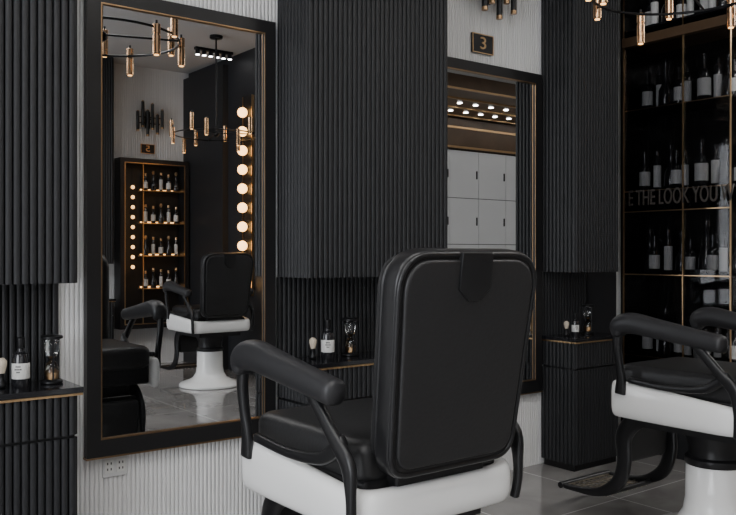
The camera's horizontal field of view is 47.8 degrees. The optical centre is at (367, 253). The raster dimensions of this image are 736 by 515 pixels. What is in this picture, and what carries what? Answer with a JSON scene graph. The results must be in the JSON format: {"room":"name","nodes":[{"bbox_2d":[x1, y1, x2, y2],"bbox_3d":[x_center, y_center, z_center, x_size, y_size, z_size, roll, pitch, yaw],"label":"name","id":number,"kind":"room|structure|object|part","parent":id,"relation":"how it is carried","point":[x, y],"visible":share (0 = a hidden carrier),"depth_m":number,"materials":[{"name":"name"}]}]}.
{"room":"salon","nodes":[
{"label":"salon","id":0,"kind":"room"},
{"bbox_2d":[59,0,620,514],"bbox_3d":[1.415,-0.450,5.548,15.400,3.500,0.200,0,0,-37],"label":"wall","id":1,"kind":"structure","parent":0,"point":[618,274],"depth_m":3.83,"materials":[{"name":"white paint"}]},
{"bbox_2d":[0,0,76,284],"bbox_3d":[-1.522,-1.044,2.986,0.871,2.309,0.271,0,0,-37],"label":"upper cabinet","id":2,"kind":"object","parent":1,"relation":"attached to","point":[38,38],"visible":1,"depth_m":3.06,"materials":[{"name":"paint"}]},
{"bbox_2d":[102,455,126,477],"bbox_3d":[-1.068,0.893,3.503,0.106,0.090,0.010,0,0,-37],"label":"wall socket","id":3,"kind":"object","parent":1,"relation":"attached to","point":[113,466],"depth_m":3.50,"materials":[{"name":"white plastic"}]},
{"bbox_2d":[83,0,275,460],"bbox_3d":[-0.805,-0.126,3.683,0.903,1.947,0.041,0,0,-37],"label":"wall mirror","id":4,"kind":"object","parent":1,"relation":"attached to","point":[180,99],"depth_m":3.64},
{"bbox_2d":[471,32,493,55],"bbox_3d":[0.665,-1.220,4.825,0.170,0.112,0.017,0,0,-37],"label":"number sign","id":5,"kind":"object","parent":1,"relation":"attached to","point":[480,43],"visible":1,"depth_m":4.82,"materials":[{"name":"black metal"}]},
{"bbox_2d":[448,56,542,394],"bbox_3d":[0.705,-0.126,4.841,0.898,1.947,0.041,0,0,-37],"label":"wall mirror","id":6,"kind":"object","parent":1,"relation":"attached to","point":[495,112],"depth_m":4.88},
{"bbox_2d":[482,0,516,19],"bbox_3d":[0.718,-1.566,4.813,0.337,0.412,0.099,0,0,-37],"label":"wall sconce","id":7,"kind":"object","parent":1,"relation":"attached to","point":[499,3],"visible":1,"depth_m":4.79,"materials":[{"name":"black metal"}]},
{"bbox_2d":[586,272,615,332],"bbox_3d":[1.550,-0.450,5.518,0.313,3.499,0.012,0,0,-37],"label":"wall panel","id":8,"kind":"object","parent":1,"relation":"attached to","point":[600,286],"depth_m":5.51,"materials":[{"name":"black wood"}]},
{"bbox_2d":[277,0,617,277],"bbox_3d":[0.568,-1.044,4.590,2.334,2.309,0.271,0,0,-37],"label":"wall","id":9,"kind":"structure","parent":0,"point":[362,85],"depth_m":4.10,"materials":[{"name":"black wood"}]},
{"bbox_2d":[476,455,685,514],"bbox_3d":[3.302,1.350,3.088,15.400,0.100,6.400,0,0,-37],"label":"floor","id":10,"kind":"structure","parent":0,"point":[540,493],"depth_m":4.43,"materials":[{"name":"grey tile"}]},
{"bbox_2d":[0,283,83,514],"bbox_3d":[-1.517,0.706,2.983,0.895,1.189,0.281,0,0,-37],"label":"base cabinet","id":11,"kind":"object","parent":10,"relation":"on","point":[38,421],"visible":0.85,"depth_m":3.09,"materials":[{"name":"paint"}]},
{"bbox_3d":[-1.597,0.306,3.088,0.875,0.391,0.018,0,0,-38],"label":"splash panel","id":12,"kind":"part","parent":11,"relation":"part of","materials":[{"name":"paint"}]},
{"bbox_3d":[-1.522,0.609,2.986,0.871,0.148,0.271,0,0,-38],"label":"drawer","id":13,"kind":"part","parent":11,"relation":"part of","materials":[{"name":"paint"}]},
{"bbox_3d":[-1.522,0.978,2.986,0.871,0.565,0.271,0,0,-38],"label":"door panel","id":14,"kind":"part","parent":11,"relation":"part of","materials":[{"name":"paint"}]},
{"bbox_2d":[0,378,83,400],"bbox_3d":[-1.517,0.513,2.983,0.895,0.021,0.281,0,0,-38],"label":"countertop","id":15,"kind":"structure","parent":11,"relation":"on","point":[35,389],"depth_m":3.09,"materials":[{"name":"black stone"}]},
{"bbox_2d":[0,358,6,387],"bbox_3d":[-1.376,0.447,3.116,0.040,0.112,0.040,0,0,-37],"label":"brush","id":16,"kind":"object","parent":15,"relation":"on","point":[3,362],"visible":1,"depth_m":3.11,"materials":[{"name":"black metal"}]},
{"bbox_3d":[-1.376,0.475,3.116,0.036,0.055,0.036,0,0,-38],"label":"handle","id":17,"kind":"part","parent":16,"relation":"part of","materials":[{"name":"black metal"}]},
{"bbox_2d":[12,337,29,387],"bbox_3d":[-1.317,0.409,3.149,0.065,0.187,0.065,0,0,-37],"label":"lotion bottle","id":18,"kind":"object","parent":15,"relation":"on","point":[20,359],"visible":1,"depth_m":3.12,"materials":[{"name":"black glass"}]},
{"bbox_2d":[41,334,62,384],"bbox_3d":[-1.230,0.409,3.229,0.082,0.186,0.082,0,0,-37],"label":"hourglass","id":19,"kind":"object","parent":15,"relation":"on","point":[51,345],"visible":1,"depth_m":3.21,"materials":[{"name":"black glass"}]},
{"bbox_3d":[-1.230,0.410,3.229,0.056,0.159,0.056,0,0,-38],"label":"bulb glass","id":20,"kind":"part","parent":19,"relation":"part of","materials":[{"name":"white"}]},
{"bbox_2d":[276,277,378,409],"bbox_3d":[-0.003,0.706,4.145,0.906,1.189,0.281,0,0,-37],"label":"base cabinet","id":21,"kind":"object","parent":10,"relation":"on","point":[303,305],"visible":0.17,"depth_m":4.06,"materials":[{"name":"paint"}]},
{"bbox_3d":[-0.008,0.978,4.148,0.882,0.565,0.271,0,0,-38],"label":"door panel","id":22,"kind":"part","parent":21,"relation":"part of","materials":[{"name":"paint"}]},
{"bbox_3d":[-0.008,0.609,4.148,0.882,0.148,0.271,0,0,-38],"label":"drawer","id":23,"kind":"part","parent":21,"relation":"part of","materials":[{"name":"paint"}]},
{"bbox_3d":[-0.083,0.306,4.250,0.886,0.391,0.018,0,0,-38],"label":"splash panel","id":24,"kind":"part","parent":21,"relation":"part of","materials":[{"name":"paint"}]},
{"bbox_2d":[296,350,374,367],"bbox_3d":[-0.003,0.513,4.145,0.906,0.021,0.281,0,0,-38],"label":"countertop","id":25,"kind":"structure","parent":21,"relation":"on","point":[364,357],"depth_m":3.96,"materials":[{"name":"black stone"}]},
{"bbox_2d":[309,338,316,358],"bbox_3d":[-0.264,0.452,3.982,0.036,0.101,0.036,0,0,-37],"label":"brush","id":26,"kind":"object","parent":25,"relation":"on","point":[312,341],"visible":1,"depth_m":3.97,"materials":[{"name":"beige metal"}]},
{"bbox_3d":[-0.264,0.478,3.982,0.032,0.050,0.032,0,0,-38],"label":"handle","id":27,"kind":"part","parent":26,"relation":"part of","materials":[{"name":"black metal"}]},
{"bbox_2d":[321,319,333,358],"bbox_3d":[-0.194,0.409,3.998,0.065,0.187,0.065,0,0,-37],"label":"lotion bottle","id":28,"kind":"object","parent":25,"relation":"on","point":[327,337],"visible":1,"depth_m":3.97,"materials":[{"name":"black glass"}]},
{"bbox_2d":[342,317,358,356],"bbox_3d":[-0.087,0.409,4.105,0.082,0.186,0.082,0,0,-37],"label":"hourglass","id":29,"kind":"object","parent":25,"relation":"on","point":[349,348],"visible":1,"depth_m":4.08,"materials":[{"name":"black glass"}]},
{"bbox_3d":[-0.087,0.410,4.105,0.056,0.159,0.056,0,0,-38],"label":"bulb glass","id":30,"kind":"part","parent":29,"relation":"part of","materials":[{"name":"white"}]},
{"bbox_2d":[230,248,535,514],"bbox_3d":[-0.054,0.642,2.724,0.746,1.316,1.172,0,0,-37],"label":"barber chair","id":31,"kind":"object","parent":10,"relation":"on","point":[439,422],"visible":1,"depth_m":2.31,"materials":[{"name":"black leather"}]},
{"bbox_3d":[-0.390,0.495,2.625,0.041,0.304,0.056,0,0,-38],"label":"arm post","id":32,"kind":"part","parent":31,"relation":"part of","materials":[{"name":"black metal"}]},
{"bbox_2d":[259,398,386,479],"bbox_3d":[0.006,0.578,2.645,0.510,0.125,0.600,0,0,-38],"label":"seat cushion","id":33,"kind":"object","parent":31,"relation":"on","point":[298,428],"depth_m":2.51,"materials":[{"name":"black leather"}]},
{"bbox_3d":[0.029,0.671,2.615,0.643,0.173,0.663,0,0,-38],"label":"white shell rail","id":34,"kind":"part","parent":31,"relation":"part of","materials":[{"name":"plastic"}]},
{"bbox_2d":[371,256,394,455],"bbox_3d":[0.212,0.287,2.377,0.502,0.576,0.130,0,0,-38],"label":"cushion","id":35,"kind":"object","parent":31,"relation":"on","point":[383,407],"depth_m":2.19,"materials":[{"name":"black leather"}]},
{"bbox_3d":[0.265,0.297,2.308,0.483,0.565,0.102,0,0,-38],"label":"panel","id":36,"kind":"part","parent":31,"relation":"part of","materials":[{"name":"black leather"}]},
{"bbox_2d":[458,252,493,300],"bbox_3d":[0.278,0.059,2.290,0.116,0.139,0.079,0,0,-38],"label":"flap","id":37,"kind":"object","parent":31,"relation":"attached to","point":[475,269],"depth_m":2.26,"materials":[{"name":"black leather"}]},
{"bbox_2d":[541,272,617,471],"bbox_3d":[1.327,0.706,5.166,0.456,1.189,0.281,0,0,-37],"label":"base cabinet","id":38,"kind":"object","parent":10,"relation":"on","point":[579,425],"visible":0.86,"depth_m":5.06,"materials":[{"name":"paint"}]},
{"bbox_3d":[1.247,0.306,5.270,0.436,0.391,0.018,0,0,-38],"label":"splash panel","id":39,"kind":"part","parent":38,"relation":"part of","materials":[{"name":"paint"}]},
{"bbox_2d":[542,332,612,341],"bbox_3d":[1.327,0.513,5.166,0.456,0.021,0.281,0,0,-38],"label":"countertop","id":40,"kind":"structure","parent":38,"relation":"on","point":[597,335],"depth_m":5.06,"materials":[{"name":"black stone"}]},
{"bbox_2d":[564,321,568,335],"bbox_3d":[1.222,0.458,5.110,0.032,0.090,0.032,0,0,-37],"label":"brush","id":41,"kind":"object","parent":40,"relation":"on","point":[566,323],"visible":1,"depth_m":5.10,"materials":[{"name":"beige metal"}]},
{"bbox_2d":[571,314,578,335],"bbox_3d":[1.282,0.436,5.130,0.046,0.134,0.046,0,0,-37],"label":"lotion bottle","id":42,"kind":"object","parent":40,"relation":"on","point":[575,323],"visible":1,"depth_m":5.11,"materials":[{"name":"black glass"}]},
{"bbox_2d":[581,305,594,333],"bbox_3d":[1.389,0.412,5.238,0.080,0.181,0.080,0,0,-37],"label":"hourglass","id":43,"kind":"object","parent":40,"relation":"on","point":[587,311],"visible":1,"depth_m":5.22,"materials":[{"name":"glass"}]},
{"bbox_3d":[1.389,0.412,5.238,0.054,0.154,0.054,0,0,-38],"label":"bulb glass","id":44,"kind":"part","parent":43,"relation":"part of","materials":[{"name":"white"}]},
{"bbox_3d":[1.323,0.609,5.169,0.432,0.148,0.271,0,0,-38],"label":"drawer","id":45,"kind":"part","parent":38,"relation":"part of","materials":[{"name":"paint"}]},
{"bbox_3d":[1.323,0.978,5.169,0.432,0.565,0.271,0,0,-38],"label":"door panel","id":46,"kind":"part","parent":38,"relation":"part of","materials":[{"name":"paint"}]},
{"bbox_2d":[558,307,735,514],"bbox_3d":[1.489,0.642,3.908,0.746,1.316,1.172,0,0,-37],"label":"barber chair","id":47,"kind":"object","parent":10,"relation":"on","point":[657,400],"visible":1,"depth_m":3.70,"materials":[{"name":"black leather"}]},
{"bbox_2d":[568,473,641,496],"bbox_3d":[1.223,1.181,4.254,0.352,0.010,0.250,0,0,-38],"label":"footrest","id":48,"kind":"object","parent":47,"relation":"attached to","point":[637,480],"depth_m":4.30,"materials":[{"name":"metal"}]},
{"bbox_3d":[1.153,0.495,3.809,0.041,0.304,0.056,0,0,-38],"label":"arm post","id":49,"kind":"part","parent":47,"relation":"part of","materials":[{"name":"black metal"}]},
{"bbox_3d":[1.572,0.671,3.799,0.643,0.173,0.663,0,0,-38],"label":"white shell rail","id":50,"kind":"part","parent":47,"relation":"part of","materials":[{"name":"plastic"}]},
{"bbox_2d":[624,357,735,402],"bbox_3d":[1.549,0.578,3.829,0.510,0.125,0.600,0,0,-38],"label":"seat cushion","id":51,"kind":"object","parent":47,"relation":"on","point":[675,371],"depth_m":3.72,"materials":[{"name":"black leather"}]},
{"bbox_3d":[1.671,0.495,4.206,0.041,0.304,0.056,0,0,-38],"label":"arm post","id":52,"kind":"part","parent":47,"relation":"part of","materials":[{"name":"black metal"}]},
{"bbox_2d":[621,0,735,459],"bbox_3d":[2.058,-0.445,5.391,0.350,3.490,0.804,0,0,-37],"label":"shelving","id":53,"kind":"object","parent":10,"relation":"on","point":[682,41],"visible":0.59,"depth_m":5.57,"materials":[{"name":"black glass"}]},
{"bbox_3d":[1.831,-0.445,5.688,0.290,3.490,0.025,0,0,-38],"label":"panel","id":54,"kind":"part","parent":53,"relation":"part of","materials":[{"name":"clear glass"}]},
{"bbox_2d":[639,152,688,189],"label":"bottles","id":55,"kind":"object","parent":53,"relation":"on","point":[672,165],"depth_m":5.46,"materials":[{"name":"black glass"}]},
{"bbox_2d":[642,340,690,357],"label":"bottles","id":56,"kind":"object","parent":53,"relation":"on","point":[665,349],"depth_m":5.40,"materials":[{"name":"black glass"}]},
{"bbox_2d":[656,68,690,105],"label":"bottles","id":57,"kind":"object","parent":53,"relation":"on","point":[665,97],"depth_m":5.40,"materials":[{"name":"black glass"}]},
{"bbox_2d":[629,184,733,205],"bbox_3d":[1.961,-0.371,5.240,0.008,0.102,0.731,0,0,-37],"label":"lettering","id":58,"kind":"object","parent":53,"relation":"attached to","point":[683,193],"depth_m":5.21,"materials":[{"name":"brown metal"}]},
{"bbox_2d":[639,0,735,358],"bbox_3d":[2.069,-0.509,5.337,0.143,2.316,0.690,0,0,-37],"label":"labels","id":59,"kind":"object","parent":53,"relation":"attached to","point":[701,170],"visible":0.7,"depth_m":5.34,"materials":[{"name":"white paper"}]},
{"bbox_2d":[643,230,735,274],"label":"bottles","id":60,"kind":"object","parent":53,"relation":"on","point":[706,250],"depth_m":5.34,"materials":[{"name":"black glass"}]},
{"bbox_3d":[2.184,-0.445,5.490,0.030,3.490,0.801,0,0,-38],"label":"panel","id":61,"kind":"part","parent":53,"relation":"part of","materials":[{"name":"clear glass"}]},
{"bbox_2d":[695,146,735,186],"label":"bottles","id":62,"kind":"object","parent":53,"relation":"on","point":[724,171],"depth_m":5.14,"materials":[{"name":"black glass"}]},
{"bbox_2d":[697,61,735,99],"label":"bottles","id":63,"kind":"object","parent":53,"relation":"on","point":[704,72],"depth_m":5.17,"materials":[{"name":"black glass"}]},
{"bbox_2d":[702,326,735,362],"label":"bottles","id":64,"kind":"object","parent":53,"relation":"on","point":[725,355],"depth_m":5.15,"materials":[{"name":"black glass"}]},
{"bbox_3d":[3.302,-2.250,3.089,15.400,0.100,6.400,0,0,-37],"label":"ceiling","id":65,"kind":"structure","parent":0,"visible":0},
{"bbox_2d":[585,0,735,44],"bbox_3d":[1.508,-1.657,3.981,0.921,1.083,0.906,0,0,-37],"label":"ring chandelier","id":66,"kind":"object","parent":65,"relation":"hanging from","point":[597,4],"visible":1,"depth_m":4.34,"materials":[{"name":"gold metal"}]},
{"bbox_3d":[1.508,-1.724,3.981,0.854,0.949,0.854,0,0,-38],"label":"black ring frame","id":67,"kind":"part","parent":66,"relation":"part of","materials":[{"name":"metal"}]}
]}

